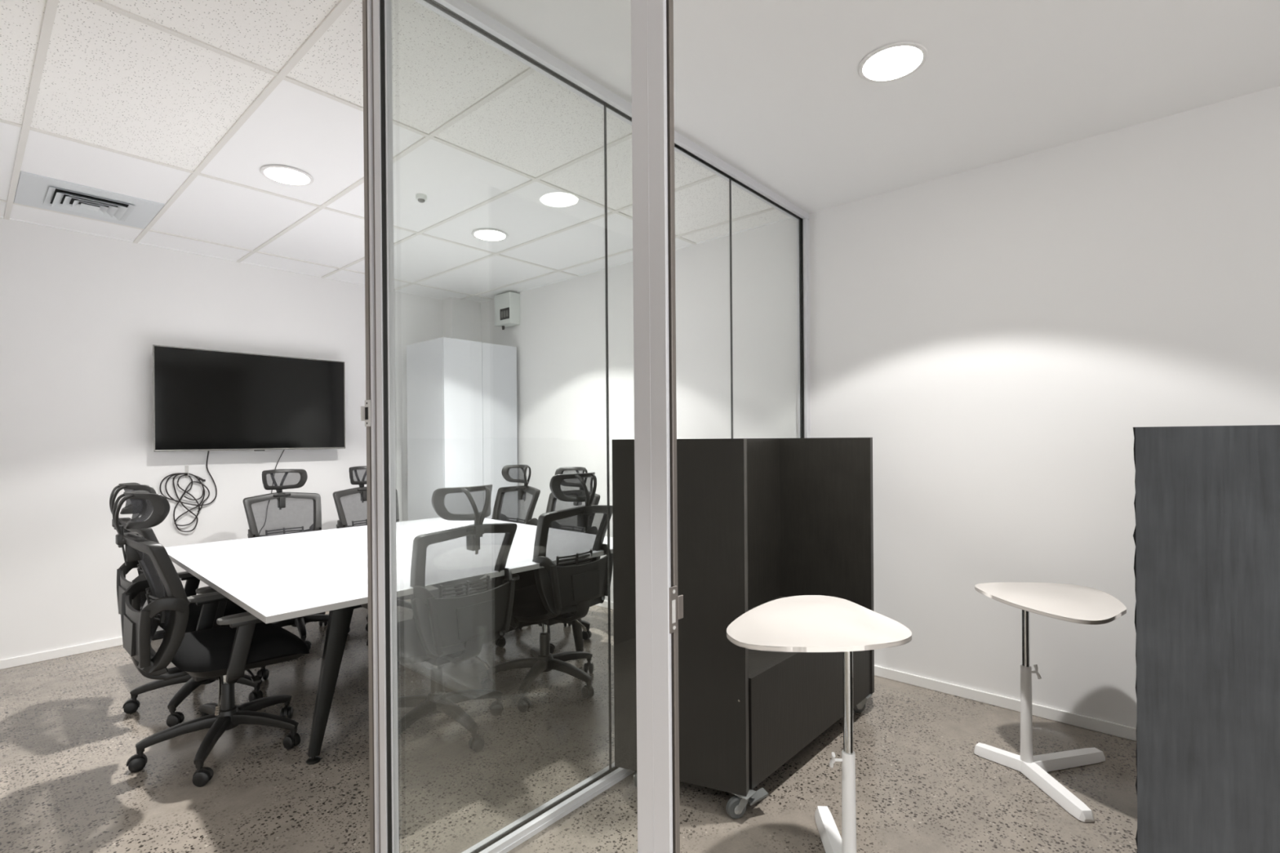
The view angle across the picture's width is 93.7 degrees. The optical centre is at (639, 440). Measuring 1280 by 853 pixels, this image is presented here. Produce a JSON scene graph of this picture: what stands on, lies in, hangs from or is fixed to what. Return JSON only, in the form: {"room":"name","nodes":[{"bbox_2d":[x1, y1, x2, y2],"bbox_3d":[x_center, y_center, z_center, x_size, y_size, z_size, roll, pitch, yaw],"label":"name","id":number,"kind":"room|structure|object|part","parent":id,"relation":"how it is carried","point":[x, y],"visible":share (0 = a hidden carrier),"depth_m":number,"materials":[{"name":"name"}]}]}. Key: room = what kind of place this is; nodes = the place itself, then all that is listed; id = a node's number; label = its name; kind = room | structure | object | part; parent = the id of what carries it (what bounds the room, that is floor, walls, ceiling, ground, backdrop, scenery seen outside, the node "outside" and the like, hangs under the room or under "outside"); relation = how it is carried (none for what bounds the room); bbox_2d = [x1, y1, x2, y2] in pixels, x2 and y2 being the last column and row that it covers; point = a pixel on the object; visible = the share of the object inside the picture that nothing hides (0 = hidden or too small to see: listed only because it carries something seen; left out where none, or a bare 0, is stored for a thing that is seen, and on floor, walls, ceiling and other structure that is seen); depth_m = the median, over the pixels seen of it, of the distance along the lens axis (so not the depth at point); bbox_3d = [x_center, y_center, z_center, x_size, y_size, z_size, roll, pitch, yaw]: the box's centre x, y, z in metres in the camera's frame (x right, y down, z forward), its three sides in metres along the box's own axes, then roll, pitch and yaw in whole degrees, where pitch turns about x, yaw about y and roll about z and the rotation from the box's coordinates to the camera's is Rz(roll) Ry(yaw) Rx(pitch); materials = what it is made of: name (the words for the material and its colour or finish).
{"room":"office","nodes":[
{"label":"office","id":0,"kind":"room"},
{"bbox_2d":[0,217,443,660],"bbox_3d":[-2.906,-0.047,4.741,0.120,2.808,3.920,0,0,41],"label":"wall","id":1,"kind":"structure","parent":0,"point":[82,316],"depth_m":3.98,"materials":[{"name":"paint"}]},
{"bbox_2d":[3,0,58,219],"bbox_3d":[-2.488,-1.350,2.444,3.552,0.010,0.024,0,0,41],"label":"trim","id":2,"kind":"structure","parent":1,"relation":"attached to","point":[51,8],"depth_m":2.31,"materials":[{"name":"white metal"}]},
{"bbox_2d":[0,636,123,669],"bbox_3d":[-2.971,1.330,4.558,0.012,0.056,3.300,0,0,41],"label":"baseboard","id":3,"kind":"structure","parent":1,"relation":"attached to","point":[78,649],"depth_m":3.77,"materials":[{"name":"white"}]},
{"bbox_2d":[185,465,188,477],"bbox_3d":[-3.216,0.218,4.263,0.047,0.085,0.020,0,0,41],"label":"wall hook","id":4,"kind":"object","parent":1,"relation":"attached to","point":[186,466],"visible":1,"depth_m":4.27,"materials":[{"name":"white plastic"}]},
{"bbox_2d":[159,450,217,532],"bbox_3d":[-3.210,0.353,4.268,0.024,0.588,0.333,0,0,41],"label":"cable coil","id":5,"kind":"object","parent":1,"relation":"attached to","point":[198,505],"visible":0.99,"depth_m":4.26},
{"bbox_2d":[0,216,443,300],"bbox_3d":[-2.990,-1.352,4.549,0.018,0.008,3.300,0,0,41],"label":"trim","id":6,"kind":"structure","parent":1,"relation":"attached to","point":[0,216],"depth_m":4.27,"materials":[{"name":"paint"}]},
{"bbox_2d":[133,0,353,243],"bbox_3d":[-2.091,-1.354,2.894,3.552,0.010,0.024,0,0,41],"label":"trim","id":7,"kind":"structure","parent":1,"relation":"attached to","point":[342,5],"depth_m":2.37,"materials":[{"name":"white metal"}]},
{"bbox_2d":[152,344,345,452],"bbox_3d":[-2.909,-0.289,4.550,0.128,0.728,1.254,0,0,41],"label":"television","id":8,"kind":"object","parent":1,"relation":"attached to","point":[204,400],"visible":1,"depth_m":4.43,"materials":[{"name":"black glass"},{"name":"black plastic"}]},
{"bbox_2d":[236,66,536,262],"bbox_3d":[-1.695,-1.359,3.345,3.552,0.010,0.024,0,0,41],"label":"trim","id":9,"kind":"structure","parent":1,"relation":"attached to","point":[528,71],"depth_m":2.71,"materials":[{"name":"white metal"}]},
{"bbox_2d":[321,133,631,278],"bbox_3d":[-1.299,-1.363,3.795,3.552,0.010,0.024,0,0,41],"label":"trim","id":10,"kind":"structure","parent":1,"relation":"attached to","point":[626,137],"depth_m":3.28,"materials":[{"name":"white metal"}]},
{"bbox_2d":[394,173,718,290],"bbox_3d":[-0.902,-1.367,4.245,3.552,0.010,0.024,0,0,41],"label":"trim","id":11,"kind":"structure","parent":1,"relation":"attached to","point":[715,175],"depth_m":3.95,"materials":[{"name":"white metal"}]},
{"bbox_2d":[460,207,775,299],"bbox_3d":[-0.506,-1.372,4.696,3.552,0.010,0.024,0,0,41],"label":"trim","id":12,"kind":"structure","parent":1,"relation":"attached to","point":[771,208],"depth_m":4.41,"materials":[{"name":"white metal"}]},
{"bbox_2d":[442,297,480,342],"bbox_3d":[-1.729,-0.011,5.864,0.163,2.711,0.321,0,0,41],"label":"wall column","id":13,"kind":"structure","parent":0,"point":[461,317],"depth_m":5.78,"materials":[{"name":"paint"}]},
{"bbox_2d":[0,599,1137,852],"bbox_3d":[-0.992,1.411,1.020,8.050,0.120,7.000,0,0,41],"label":"floor","id":14,"kind":"structure","parent":0,"point":[68,740],"depth_m":2.42,"materials":[{"name":"concrete"}]},
{"bbox_2d":[109,482,268,727],"bbox_3d":[-2.318,0.780,3.136,0.678,1.151,0.624,-1,0,-43],"label":"office chair","id":15,"kind":"object","parent":14,"relation":"on","point":[228,607],"visible":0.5,"depth_m":2.98,"materials":[{"name":"black plastic"}]},
{"bbox_3d":[-2.454,0.638,2.945,0.490,0.530,0.175,0,0,41],"label":"frame","id":16,"kind":"part","parent":15,"relation":"part of","materials":[{"name":"black plastic"}]},
{"bbox_3d":[-2.454,0.874,3.301,0.078,0.262,0.134,0,0,41],"label":"armrest","id":17,"kind":"part","parent":15,"relation":"part of","materials":[{"name":"black plastic"}]},
{"bbox_2d":[185,598,247,632],"bbox_3d":[-2.247,0.919,3.178,0.498,0.126,0.490,0,0,41],"label":"armrest","id":18,"kind":"object","parent":15,"relation":"on","point":[231,608],"depth_m":3.05,"materials":[{"name":"black plastic"}]},
{"bbox_3d":[-2.098,0.872,2.988,0.078,0.262,0.134,0,0,41],"label":"armrest","id":19,"kind":"part","parent":15,"relation":"part of","materials":[{"name":"black plastic"}]},
{"bbox_2d":[112,490,309,786],"bbox_3d":[-1.863,0.778,2.633,0.638,1.151,0.690,0,0,41],"label":"office chair","id":20,"kind":"object","parent":14,"relation":"on","point":[154,637],"visible":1,"depth_m":2.44,"materials":[{"name":"black plastic"}]},
{"bbox_3d":[-2.053,0.446,2.386,0.014,0.101,0.020,0,0,41],"label":"height rod","id":21,"kind":"part","parent":20,"relation":"part of","materials":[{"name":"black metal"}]},
{"bbox_3d":[-2.000,0.635,2.446,0.490,0.530,0.175,0,0,41],"label":"frame","id":22,"kind":"part","parent":20,"relation":"part of","materials":[{"name":"black plastic"}]},
{"bbox_3d":[-2.001,0.872,2.803,0.078,0.262,0.134,0,0,41],"label":"armrest","id":23,"kind":"part","parent":20,"relation":"part of","materials":[{"name":"black plastic"}]},
{"bbox_3d":[-1.757,1.050,2.500,0.021,0.122,0.175,-1,0,-33],"label":"lever","id":24,"kind":"part","parent":20,"relation":"part of","materials":[{"name":"metal"}]},
{"bbox_2d":[171,622,309,672],"bbox_3d":[-1.793,0.917,2.679,0.498,0.126,0.490,0,0,41],"label":"seat cushion","id":25,"kind":"object","parent":20,"relation":"on","point":[206,649],"depth_m":2.57,"materials":[{"name":"black fabric"}]},
{"bbox_3d":[-1.645,0.870,2.489,0.078,0.262,0.134,0,0,41],"label":"armrest","id":26,"kind":"part","parent":20,"relation":"part of","materials":[{"name":"black plastic"}]},
{"bbox_3d":[-1.671,1.001,2.582,0.029,0.028,0.191,-1,0,-44],"label":"lever","id":27,"kind":"part","parent":20,"relation":"part of","materials":[{"name":"black plastic"}]},
{"bbox_2d":[242,469,350,649],"bbox_3d":[-2.375,0.778,4.101,0.695,1.149,0.627,0,0,41],"label":"office chair","id":28,"kind":"object","parent":14,"relation":"on","point":[278,513],"visible":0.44,"depth_m":4.28,"materials":[{"name":"black plastic"}]},
{"bbox_3d":[-2.539,0.635,4.278,0.175,0.530,0.490,0,0,41],"label":"frame","id":29,"kind":"part","parent":28,"relation":"part of","materials":[{"name":"black plastic"}]},
{"bbox_2d":[333,466,413,631],"bbox_3d":[-1.973,0.774,4.578,0.672,1.151,0.618,0,0,36],"label":"office chair","id":30,"kind":"object","parent":14,"relation":"on","point":[351,505],"visible":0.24,"depth_m":4.65,"materials":[{"name":"black plastic"}]},
{"bbox_3d":[-2.149,0.631,4.721,0.175,0.530,0.490,0,0,41],"label":"frame","id":31,"kind":"part","parent":30,"relation":"part of","materials":[{"name":"black plastic"}]},
{"bbox_2d":[360,0,399,852],"bbox_3d":[-0.729,-0.007,1.670,0.110,2.708,0.049,0,0,41],"label":"trim","id":32,"kind":"structure","parent":14,"relation":"on","point":[378,414],"depth_m":1.65,"materials":[{"name":"metal"}]},
{"bbox_3d":[-0.768,-0.078,1.680,0.037,0.074,0.012,0,0,41],"label":"strike plate","id":33,"kind":"part","parent":32,"relation":"part of","materials":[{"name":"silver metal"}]},
{"bbox_2d":[164,517,613,764],"bbox_3d":[-1.368,0.977,3.491,2.030,0.741,1.965,0,0,43],"label":"meeting table","id":34,"kind":"object","parent":14,"relation":"on","point":[286,576],"visible":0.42,"depth_m":2.84,"materials":[{"name":"white laminate"}]},
{"bbox_3d":[-1.319,0.978,2.582,0.040,0.700,0.205,0,0,43],"label":"leg","id":35,"kind":"part","parent":34,"relation":"part of","materials":[{"name":"black metal"}]},
{"bbox_3d":[-0.411,0.968,3.663,0.057,0.701,0.212,0,0,31],"label":"leg","id":36,"kind":"part","parent":34,"relation":"part of","materials":[{"name":"black metal"}]},
{"bbox_2d":[360,484,517,751],"bbox_3d":[-0.924,0.770,2.757,0.663,1.151,0.634,0,0,41],"label":"office chair","id":37,"kind":"object","parent":14,"relation":"on","point":[452,622],"visible":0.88,"depth_m":2.58,"materials":[{"name":"black fabric"}]},
{"bbox_2d":[366,618,426,657],"bbox_3d":[-0.983,0.910,2.821,0.490,0.126,0.498,0,0,41],"label":"seat cushion","id":38,"kind":"object","parent":37,"relation":"on","point":[410,645],"depth_m":2.57,"materials":[{"name":"black fabric"}]},
{"bbox_3d":[-0.752,0.625,2.615,0.175,0.530,0.490,0,0,41],"label":"frame","id":39,"kind":"part","parent":37,"relation":"part of","materials":[{"name":"black plastic"}]},
{"bbox_3d":[-0.695,0.434,2.563,0.020,0.101,0.014,0,0,41],"label":"height rod","id":40,"kind":"part","parent":37,"relation":"part of","materials":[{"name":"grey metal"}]},
{"bbox_3d":[-0.802,1.041,2.856,0.175,0.122,0.021,-1,0,-33],"label":"lever","id":41,"kind":"part","parent":37,"relation":"part of","materials":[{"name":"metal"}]},
{"bbox_2d":[406,337,517,520],"bbox_3d":[-1.594,0.244,5.410,0.618,2.200,0.737,0,0,41],"label":"tall cabinet","id":42,"kind":"object","parent":14,"relation":"on","point":[461,394],"visible":0.59,"depth_m":5.15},
{"bbox_3d":[-1.490,0.209,5.073,0.018,2.127,0.366,0,0,41],"label":"door","id":43,"kind":"part","parent":42,"relation":"part of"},
{"bbox_3d":[-1.246,0.206,5.350,0.018,2.127,0.364,0,0,41],"label":"door","id":44,"kind":"part","parent":42,"relation":"part of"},
{"bbox_2d":[491,464,540,525],"bbox_3d":[-1.136,0.767,4.547,0.638,1.149,0.711,0,0,41],"label":"office chair","id":45,"kind":"object","parent":14,"relation":"on","point":[517,504],"visible":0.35,"depth_m":4.77,"materials":[{"name":"black plastic"}]},
{"bbox_3d":[-0.966,0.621,4.726,0.490,0.530,0.175,0,0,41],"label":"frame","id":46,"kind":"part","parent":45,"relation":"part of","materials":[{"name":"black plastic"}]},
{"bbox_2d":[481,471,613,712],"bbox_3d":[-0.483,0.753,3.259,0.671,1.176,0.616,0,0,41],"label":"office chair","id":47,"kind":"object","parent":14,"relation":"on","point":[561,589],"visible":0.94,"depth_m":3.05,"materials":[{"name":"black plastic"}]},
{"bbox_3d":[-0.680,0.835,3.098,0.134,0.262,0.078,0,0,41],"label":"armrest","id":48,"kind":"part","parent":47,"relation":"part of","materials":[{"name":"black plastic"}]},
{"bbox_2d":[512,584,547,617],"bbox_3d":[-0.556,0.881,3.306,0.490,0.126,0.498,0,0,41],"label":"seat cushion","id":49,"kind":"object","parent":47,"relation":"on","point":[527,602],"depth_m":3.06,"materials":[{"name":"black fabric"}]},
{"bbox_3d":[-0.326,0.595,3.100,0.175,0.530,0.490,0,0,41],"label":"frame","id":50,"kind":"part","parent":47,"relation":"part of","materials":[{"name":"black plastic"}]},
{"bbox_3d":[-0.376,1.012,3.341,0.175,0.122,0.021,-1,0,-33],"label":"lever","id":51,"kind":"part","parent":47,"relation":"part of","materials":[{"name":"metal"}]},
{"bbox_3d":[-0.269,0.405,3.048,0.020,0.101,0.014,0,0,41],"label":"height rod","id":52,"kind":"part","parent":47,"relation":"part of","materials":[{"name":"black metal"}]},
{"bbox_2d":[495,466,599,653],"bbox_3d":[-0.651,0.764,4.101,0.618,1.149,0.698,0,0,41],"label":"office chair","id":53,"kind":"object","parent":14,"relation":"on","point":[526,579],"visible":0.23,"depth_m":4.04,"materials":[{"name":"black fabric"}]},
{"bbox_2d":[514,569,536,589],"bbox_3d":[-0.679,0.905,4.036,0.498,0.126,0.490,0,0,41],"label":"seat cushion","id":54,"kind":"object","parent":53,"relation":"on","point":[526,579],"depth_m":3.82,"materials":[{"name":"black fabric"}]},
{"bbox_3d":[-0.477,0.618,4.268,0.490,0.530,0.175,0,0,41],"label":"frame","id":55,"kind":"part","parent":53,"relation":"part of","materials":[{"name":"black plastic"}]},
{"bbox_2d":[631,0,683,852],"bbox_3d":[0.030,-0.011,1.025,0.077,2.708,0.036,0,0,41],"label":"trim","id":56,"kind":"structure","parent":14,"relation":"on","point":[659,606],"depth_m":1.01,"materials":[{"name":"metal"}]},
{"bbox_3d":[0.061,0.281,1.003,0.005,0.076,0.034,0,0,41],"label":"strike plate","id":57,"kind":"part","parent":56,"relation":"part of","materials":[{"name":"metal"}]},
{"bbox_2d":[612,437,874,819],"bbox_3d":[0.529,0.661,2.640,0.543,1.346,1.330,0,0,41],"label":"cabinet","id":58,"kind":"object","parent":14,"relation":"on","point":[761,521],"visible":0.8,"depth_m":2.29,"materials":[{"name":"black wood"}]},
{"bbox_3d":[0.142,0.623,2.230,0.514,1.260,0.046,0,0,23],"label":"panel","id":59,"kind":"part","parent":58,"relation":"part of","materials":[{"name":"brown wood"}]},
{"bbox_3d":[0.347,0.620,2.808,0.018,1.260,1.245,0,0,41],"label":"panel","id":60,"kind":"part","parent":58,"relation":"part of","materials":[{"name":"black paint"}]},
{"bbox_3d":[0.532,0.859,2.648,0.469,0.018,1.243,0,0,41],"label":"bench seat","id":61,"kind":"part","parent":58,"relation":"part of","materials":[{"name":"black paint"}]},
{"bbox_3d":[0.760,1.047,2.555,0.018,0.399,1.086,0,0,43],"label":"panel","id":62,"kind":"part","parent":58,"relation":"part of","materials":[{"name":"black wood"}]},
{"bbox_3d":[0.953,0.614,3.123,0.511,1.260,0.030,0,0,41],"label":"panel","id":63,"kind":"part","parent":58,"relation":"part of","materials":[{"name":"black paint"}]},
{"bbox_2d":[726,595,911,852],"bbox_3d":[0.564,0.941,1.859,0.543,0.790,0.599,0,0,14],"label":"side table","id":64,"kind":"object","parent":14,"relation":"on","point":[804,623],"visible":1,"depth_m":1.77,"materials":[{"name":"beige paint"}]},
{"bbox_3d":[0.586,0.949,1.784,0.037,0.054,0.041,0,0,3],"label":"clamp knob","id":65,"kind":"part","parent":64,"relation":"part of","materials":[{"name":"white plastic"}]},
{"bbox_2d":[973,582,1126,822],"bbox_3d":[1.691,0.976,2.387,0.503,0.700,0.564,0,0,-9],"label":"side table","id":66,"kind":"object","parent":14,"relation":"on","point":[1073,603],"visible":1,"depth_m":2.40,"materials":[{"name":"beige paint"}]},
{"bbox_3d":[1.586,0.930,2.413,0.037,0.054,0.041,0,0,-1],"label":"clamp knob","id":67,"kind":"part","parent":66,"relation":"part of","materials":[{"name":"white plastic"}]},
{"bbox_2d":[1133,425,1279,852],"bbox_3d":[1.652,0.647,1.468,0.705,1.362,1.327,0,0,41],"label":"partition panel","id":68,"kind":"object","parent":14,"relation":"on","point":[1206,534],"visible":1,"depth_m":1.11,"materials":[{"name":"black wood"}]},
{"bbox_2d":[604,102,611,772],"bbox_3d":[-0.127,-0.014,2.368,0.010,2.648,0.004,0,0,41],"label":"trim","id":69,"kind":"structure","parent":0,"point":[605,104],"depth_m":2.37,"materials":[{"name":"metal"}]},
{"bbox_2d":[0,0,1279,302],"bbox_3d":[-1.015,-1.407,1.013,8.050,0.100,7.000,0,0,41],"label":"ceiling","id":70,"kind":"structure","parent":0,"point":[110,79],"depth_m":2.45,"materials":[{"name":"tile"}]},
{"bbox_2d":[13,170,164,228],"bbox_3d":[-3.117,-1.337,3.397,0.576,0.030,0.572,0,0,41],"label":"ceiling vent","id":71,"kind":"object","parent":70,"relation":"in","point":[34,190],"visible":1,"depth_m":3.35,"materials":[{"name":"plastic"}]},
{"bbox_2d":[260,164,313,186],"bbox_3d":[-1.799,-1.355,3.059,0.236,0.011,0.236,0,0,41],"label":"recessed light","id":72,"kind":"object","parent":70,"relation":"in","point":[283,175],"visible":1,"depth_m":3.05,"materials":[{"name":"white plastic"}]},
{"bbox_2d":[263,167,309,184],"bbox_3d":[-1.799,-1.351,3.059,0.201,0.001,0.201,0,0,41],"label":"diffuser","id":73,"kind":"object","parent":72,"relation":"attached to","point":[285,175],"depth_m":3.05,"materials":[{"name":"white plastic"}]},
{"bbox_2d":[415,193,426,202],"bbox_3d":[-1.214,-1.344,3.331,0.060,0.038,0.060,0,0,41],"label":"ceiling sensor","id":74,"kind":"object","parent":70,"relation":"attached to","point":[421,197],"visible":1,"depth_m":3.31,"materials":[{"name":"plastic"}]},
{"bbox_2d":[471,228,508,241],"bbox_3d":[-0.991,-1.363,3.964,0.236,0.011,0.236,0,0,41],"label":"recessed light","id":75,"kind":"object","parent":70,"relation":"in","point":[486,234],"visible":1,"depth_m":3.95,"materials":[{"name":"white plastic"}]},
{"bbox_2d":[474,230,505,240],"bbox_3d":[-0.991,-1.360,3.964,0.201,0.001,0.201,0,0,41],"label":"diffuser","id":76,"kind":"object","parent":75,"relation":"attached to","point":[486,235],"depth_m":3.97,"materials":[{"name":"white plastic"}]},
{"bbox_2d":[857,41,928,82],"bbox_3d":[0.916,-1.374,2.178,0.236,0.011,0.236,0,0,41],"label":"recessed light","id":77,"kind":"object","parent":70,"relation":"in","point":[896,60],"visible":1,"depth_m":2.17,"materials":[{"name":"white plastic"}]},
{"bbox_2d":[480,85,1279,728],"bbox_3d":[1.229,-0.077,3.554,8.050,2.808,0.120,0,0,41],"label":"wall","id":78,"kind":"structure","parent":0,"point":[1000,334],"depth_m":3.00,"materials":[{"name":"paint"}]},
{"bbox_2d":[0,199,492,299],"bbox_3d":[-3.636,-1.343,3.266,0.024,0.009,6.720,0,0,41],"label":"trim","id":79,"kind":"structure","parent":78,"relation":"attached to","point":[1,200],"depth_m":4.18,"materials":[{"name":"white metal"}]},
{"bbox_2d":[0,118,579,276],"bbox_3d":[-2.731,-1.349,2.470,0.024,0.009,6.720,0,0,41],"label":"trim","id":80,"kind":"structure","parent":78,"relation":"attached to","point":[3,121],"depth_m":3.14,"materials":[{"name":"white metal"}]},
{"bbox_2d":[86,0,697,244],"bbox_3d":[-1.827,-1.354,1.674,0.024,0.009,6.720,0,0,41],"label":"trim","id":81,"kind":"structure","parent":78,"relation":"attached to","point":[100,2],"depth_m":2.30,"materials":[{"name":"white metal"}]},
{"bbox_2d":[494,291,519,329],"bbox_3d":[-1.229,-1.194,5.544,0.236,0.319,0.124,0,0,41],"label":"electrical box","id":82,"kind":"object","parent":78,"relation":"attached to","point":[507,304],"visible":1,"depth_m":5.48,"materials":[{"name":"plastic"}]},
{"bbox_2d":[462,762,634,852],"bbox_3d":[0.159,1.319,2.682,0.066,0.036,2.623,0,0,41],"label":"trim","id":83,"kind":"structure","parent":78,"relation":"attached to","point":[523,828],"depth_m":2.12,"materials":[{"name":"metal"}]},
{"bbox_2d":[595,600,613,609],"bbox_3d":[-0.282,1.307,4.810,3.390,0.056,0.012,0,0,41],"label":"baseboard","id":84,"kind":"structure","parent":78,"relation":"attached to","point":[605,604],"depth_m":4.80,"materials":[{"name":"white paint"}]},
{"bbox_2d":[414,0,808,221],"bbox_3d":[0.136,-1.351,2.676,0.066,0.039,2.623,0,0,41],"label":"trim","id":85,"kind":"structure","parent":78,"relation":"attached to","point":[461,13],"depth_m":2.22,"materials":[{"name":"metal"}]},
{"bbox_2d":[479,217,791,302],"bbox_3d":[-0.367,-1.374,4.854,3.553,0.008,0.018,0,0,41],"label":"trim","id":86,"kind":"structure","parent":78,"relation":"attached to","point":[788,218],"depth_m":4.26,"materials":[{"name":"paint"}]},
{"bbox_2d":[728,176,733,438],"bbox_3d":[0.468,-0.020,3.045,0.010,2.648,0.004,0,0,41],"label":"trim","id":87,"kind":"structure","parent":78,"relation":"attached to","point":[730,178],"depth_m":3.04,"materials":[{"name":"black metal"}]},
{"bbox_2d":[796,217,810,438],"bbox_3d":[0.997,-0.025,3.646,0.060,2.634,0.051,0,0,41],"label":"trim","id":88,"kind":"structure","parent":78,"relation":"attached to","point":[802,226],"depth_m":3.63,"materials":[{"name":"metal"}]},
{"bbox_2d":[874,665,1136,741],"bbox_3d":[2.587,1.291,2.284,4.105,0.056,0.012,0,0,41],"label":"baseboard","id":89,"kind":"structure","parent":78,"relation":"attached to","point":[1051,713],"depth_m":2.96,"materials":[{"name":"white"}]}
]}

